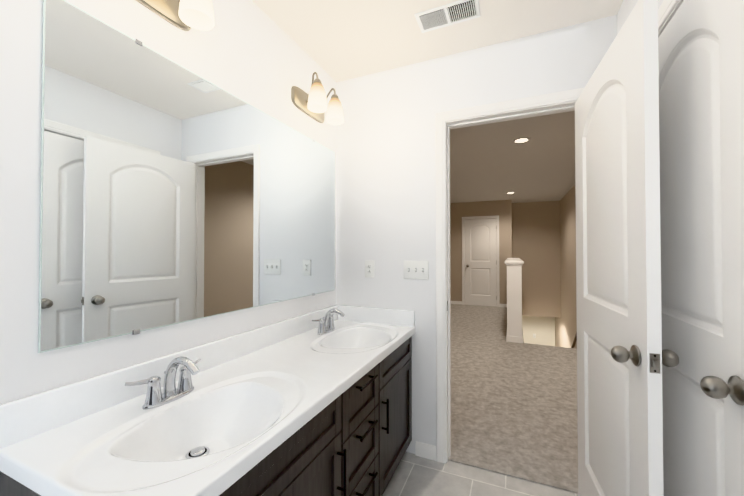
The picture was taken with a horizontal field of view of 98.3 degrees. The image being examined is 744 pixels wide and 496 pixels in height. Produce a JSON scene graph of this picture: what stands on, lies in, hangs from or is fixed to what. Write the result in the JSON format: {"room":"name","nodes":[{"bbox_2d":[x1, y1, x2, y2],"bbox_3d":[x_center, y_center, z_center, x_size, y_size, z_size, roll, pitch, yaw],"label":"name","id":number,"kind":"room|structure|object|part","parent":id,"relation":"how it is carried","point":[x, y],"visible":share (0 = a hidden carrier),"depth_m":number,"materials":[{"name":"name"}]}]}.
{"room":"bathroom","nodes":[
{"label":"bathroom","id":0,"kind":"room"},
{"bbox_2d":[0,0,336,404],"bbox_3d":[-0.986,0.041,0.713,0.115,2.460,3.415,0,-1,24],"label":"wall","id":1,"kind":"structure","parent":0,"point":[251,52],"depth_m":0.99,"materials":[{"name":"white paint"}]},
{"bbox_2d":[135,0,213,30],"bbox_3d":[-0.682,-0.901,1.048,0.182,0.213,0.336,0,-1,24],"label":"light","id":2,"kind":"object","parent":1,"relation":"attached to","point":[197,14],"depth_m":1.14,"materials":[{"name":"white glass"}]},
{"bbox_3d":[-0.696,-0.910,1.055,0.152,0.195,0.336,0,-1,24],"label":"sconce","id":3,"kind":"part","parent":2,"relation":"part of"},
{"bbox_2d":[38,0,334,352],"bbox_3d":[-0.561,-0.196,1.533,0.007,0.967,1.513,0,-1,24],"label":"mirror","id":4,"kind":"object","parent":1,"relation":"attached to","point":[172,192],"visible":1,"depth_m":1.11,"materials":[{"name":"clear glass"}]},
{"bbox_2d":[291,72,343,124],"bbox_3d":[-0.302,-0.890,1.919,0.182,0.213,0.336,0,-1,24],"label":"sconce","id":5,"kind":"object","parent":1,"relation":"attached to","point":[299,97],"depth_m":1.86,"materials":[{"name":"white glass"}]},
{"bbox_3d":[-0.307,-0.855,1.815,0.109,0.140,0.109,0,-1,24],"label":"sconce far shade","id":6,"kind":"part","parent":5,"relation":"part of","materials":[{"name":"white glass"}]},
{"bbox_3d":[-0.230,-0.852,1.993,0.109,0.140,0.109,0,-1,24],"label":"sconce far shade","id":7,"kind":"part","parent":5,"relation":"part of","materials":[{"name":"white glass"}]},
{"bbox_2d":[252,0,622,202],"bbox_3d":[1.495,-1.176,3.957,2.680,0.060,11.315,0,-1,24],"label":"ceiling","id":8,"kind":"structure","parent":0,"point":[339,40],"depth_m":1.89,"materials":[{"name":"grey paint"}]},
{"bbox_2d":[414,0,480,32],"bbox_3d":[0.381,-1.171,1.625,0.305,0.011,0.150,0,-1,24],"label":"ceiling vent","id":9,"kind":"object","parent":8,"relation":"in","point":[455,12],"visible":1,"depth_m":1.62,"materials":[{"name":"white metal"}]},
{"bbox_2d":[512,137,530,143],"bbox_3d":[1.597,-1.148,3.440,0.190,0.009,0.190,0,-1,24],"label":"recessed light","id":10,"kind":"object","parent":8,"relation":"in","point":[520,140],"visible":0.96,"depth_m":3.44,"materials":[{"name":"white"}]},
{"bbox_2d":[336,15,616,453],"bbox_3d":[0.621,0.057,1.937,2.680,2.460,0.115,0,-1,24],"label":"wall","id":11,"kind":"structure","parent":0,"point":[386,183],"depth_m":2.03,"materials":[{"name":"white paint"}]},
{"bbox_2d":[365,260,373,277],"bbox_3d":[-0.016,0.140,2.146,0.070,0.115,0.008,0,-1,24],"label":"outlet","id":12,"kind":"object","parent":11,"relation":"attached to","point":[369,268],"visible":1,"depth_m":2.14,"materials":[{"name":"white plastic"}]},
{"bbox_2d":[404,261,428,279],"bbox_3d":[0.273,0.138,2.015,0.162,0.115,0.018,0,-1,24],"label":"light switch","id":13,"kind":"object","parent":11,"relation":"attached to","point":[416,269],"visible":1,"depth_m":2.02,"materials":[{"name":"white plastic"}]},
{"bbox_2d":[415,441,435,460],"bbox_3d":[0.332,1.246,1.977,0.131,0.083,0.012,0,-1,24],"label":"baseboard","id":14,"kind":"structure","parent":11,"relation":"attached to","point":[425,450],"depth_m":1.97,"materials":[{"name":"white paint"}]},
{"bbox_2d":[435,88,583,462],"bbox_3d":[0.794,0.230,1.851,0.829,2.112,0.135,0,-1,24],"label":"door frame","id":15,"kind":"structure","parent":11,"relation":"attached to","point":[441,118],"depth_m":1.94,"materials":[{"name":"white paint"}]},
{"bbox_2d":[575,0,678,495],"bbox_3d":[0.954,0.254,1.306,0.172,2.030,0.778,0,-1,19],"label":"door","id":16,"kind":"structure","parent":15,"relation":"attached to","point":[623,357],"depth_m":1.13,"materials":[{"name":"white paint"}]},
{"bbox_3d":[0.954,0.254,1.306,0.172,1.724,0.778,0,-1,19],"label":"knob","id":17,"kind":"part","parent":16,"relation":"part of","materials":[{"name":"silver metal"}]},
{"bbox_2d":[382,452,577,495],"bbox_3d":[-0.186,1.296,0.358,1.850,0.060,3.435,0,-1,24],"label":"floor","id":18,"kind":"structure","parent":0,"point":[413,475],"depth_m":1.76,"materials":[{"name":"grey tile"}]},
{"bbox_2d":[0,305,414,495],"bbox_3d":[-0.306,0.831,1.382,0.583,0.896,1.621,0,-1,24],"label":"bathroom vanity","id":19,"kind":"object","parent":18,"relation":"on","point":[9,486],"depth_m":1.02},
{"bbox_2d":[125,356,200,409],"bbox_3d":[-0.601,0.409,1.009,0.154,0.138,0.245,0,-1,24],"label":"faucet","id":20,"kind":"object","parent":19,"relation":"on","point":[155,397],"visible":1,"depth_m":1.00,"materials":[{"name":"silver metal"}]},
{"bbox_2d":[185,446,209,458],"bbox_3d":[-0.522,0.610,0.965,0.064,0.012,0.064,0,-1,24],"label":"drain","id":21,"kind":"object","parent":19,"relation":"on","point":[199,451],"visible":0.9,"depth_m":0.96,"materials":[{"name":"silver metal"}]},
{"bbox_3d":[-0.313,0.504,1.390,0.568,0.240,1.621,0,-1,24],"label":"bathroom vanity top","id":22,"kind":"part","parent":19,"relation":"part of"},
{"bbox_3d":[-0.258,0.598,0.877,0.019,0.139,0.688,0,-1,24],"label":"vanity panel","id":23,"kind":"part","parent":19,"relation":"part of","materials":[{"name":"brown wood"}]},
{"bbox_2d":[312,309,344,334],"bbox_3d":[-0.225,0.420,1.870,0.154,0.138,0.245,0,-1,24],"label":"faucet","id":24,"kind":"object","parent":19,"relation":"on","point":[326,324],"visible":1,"depth_m":1.86,"materials":[{"name":"silver metal"}]},
{"bbox_3d":[-0.047,0.632,1.362,0.019,0.194,0.350,0,-1,24],"label":"bathroom vanity drawer","id":25,"kind":"part","parent":19,"relation":"part of","materials":[{"name":"brown wood"}]},
{"bbox_2d":[341,404,378,495],"bbox_3d":[-0.047,0.845,1.359,0.019,0.224,0.350,0,-1,24],"label":"drawer","id":26,"kind":"object","parent":19,"relation":"hanging from","point":[360,456],"visible":0.65,"depth_m":1.34,"materials":[{"name":"brown wood"}]},
{"bbox_3d":[-0.091,0.774,1.190,0.035,0.437,0.787,0,-1,24],"label":"bathroom vanity handle","id":27,"kind":"part","parent":19,"relation":"part of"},
{"bbox_3d":[-0.047,1.075,1.356,0.019,0.228,0.350,0,-1,24],"label":"bathroom vanity drawer","id":28,"kind":"part","parent":19,"relation":"part of","materials":[{"name":"brown wood"}]},
{"bbox_3d":[0.134,0.610,1.776,0.019,0.139,0.532,0,-1,24],"label":"vanity panel","id":29,"kind":"part","parent":19,"relation":"part of","materials":[{"name":"brown wood"}]},
{"bbox_2d":[450,200,511,303],"bbox_3d":[2.494,0.134,7.666,1.530,2.460,0.115,0,-1,24],"label":"wall","id":30,"kind":"structure","parent":0,"point":[456,212],"depth_m":7.61,"materials":[{"name":"beige paint"}]},
{"bbox_2d":[451,301,461,304],"bbox_3d":[2.017,1.324,7.788,0.315,0.083,0.012,0,-1,24],"label":"baseboard","id":31,"kind":"structure","parent":30,"relation":"attached to","point":[456,302],"depth_m":7.77,"materials":[{"name":"white paint"}]},
{"bbox_2d":[465,219,496,306],"bbox_3d":[2.554,0.338,7.594,0.724,2.030,0.172,0,-1,24],"label":"hall door","id":32,"kind":"structure","parent":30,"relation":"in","point":[480,264],"depth_m":7.58,"materials":[{"name":"white paint"}]},
{"bbox_2d":[462,215,499,306],"bbox_3d":[2.567,0.307,7.622,0.837,2.112,0.133,0,-1,24],"label":"door frame","id":33,"kind":"structure","parent":30,"relation":"attached to","point":[497,230],"depth_m":7.60,"materials":[{"name":"white paint"}]},
{"bbox_2d":[448,304,577,493],"bbox_3d":[1.825,1.350,4.679,2.680,0.068,6.095,0,-1,24],"label":"floor","id":34,"kind":"structure","parent":0,"point":[513,409],"depth_m":2.69,"materials":[{"name":"beige carpet"}]},
{"bbox_2d":[507,266,521,336],"bbox_3d":[2.596,0.790,5.891,0.190,1.100,3.040,0,-1,24],"label":"wall","id":35,"kind":"structure","parent":0,"point":[514,300],"depth_m":4.50,"materials":[{"name":"white paint"}]},
{"bbox_2d":[505,258,523,342],"bbox_3d":[2.591,0.772,5.878,0.246,1.135,3.068,0,-1,24],"label":"trim","id":36,"kind":"structure","parent":35,"relation":"attached to","point":[514,262],"depth_m":4.49,"materials":[{"name":"white paint"}]},
{"bbox_2d":[512,201,560,317],"bbox_3d":[3.910,0.259,7.701,1.035,2.710,0.115,0,-1,24],"label":"wall","id":37,"kind":"structure","parent":0,"point":[536,245],"depth_m":7.62,"materials":[{"name":"beige paint"}]},
{"bbox_2d":[522,315,554,345],"bbox_3d":[4.458,2.953,8.727,0.880,2.650,0.100,0,-1,24],"label":"wall","id":38,"kind":"structure","parent":0,"point":[542,328],"depth_m":8.66,"materials":[{"name":"white paint"}]},
{"bbox_2d":[555,185,576,347],"bbox_3d":[3.377,1.548,5.025,0.115,5.360,7.785,0,-1,24],"label":"wall","id":39,"kind":"structure","parent":0,"point":[565,327],"depth_m":6.47,"materials":[{"name":"beige paint"}]},
{"bbox_2d":[571,331,576,347],"bbox_3d":[3.466,1.671,5.497,0.093,2.547,3.360,0,-1,24],"label":"stair","id":40,"kind":"structure","parent":39,"relation":"attached to","point":[574,342],"depth_m":5.34,"materials":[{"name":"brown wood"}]},
{"bbox_2d":[617,0,663,34],"bbox_3d":[1.086,0.046,1.121,0.115,2.460,1.009,0,-1,24],"label":"wall","id":41,"kind":"structure","parent":0,"point":[625,10],"depth_m":1.50,"materials":[{"name":"white paint"}]},
{"bbox_2d":[658,0,683,37],"bbox_3d":[1.030,0.219,1.012,0.135,2.112,0.854,0,-1,24],"label":"door frame","id":42,"kind":"structure","parent":41,"relation":"attached to","point":[666,9],"depth_m":1.08,"materials":[{"name":"white paint"}]},
{"bbox_2d":[658,0,743,495],"bbox_3d":[1.001,0.250,1.022,0.172,2.030,0.742,0,-1,24],"label":"door","id":43,"kind":"structure","parent":41,"relation":"in","point":[701,88],"depth_m":0.91,"materials":[{"name":"white paint"}]}
]}

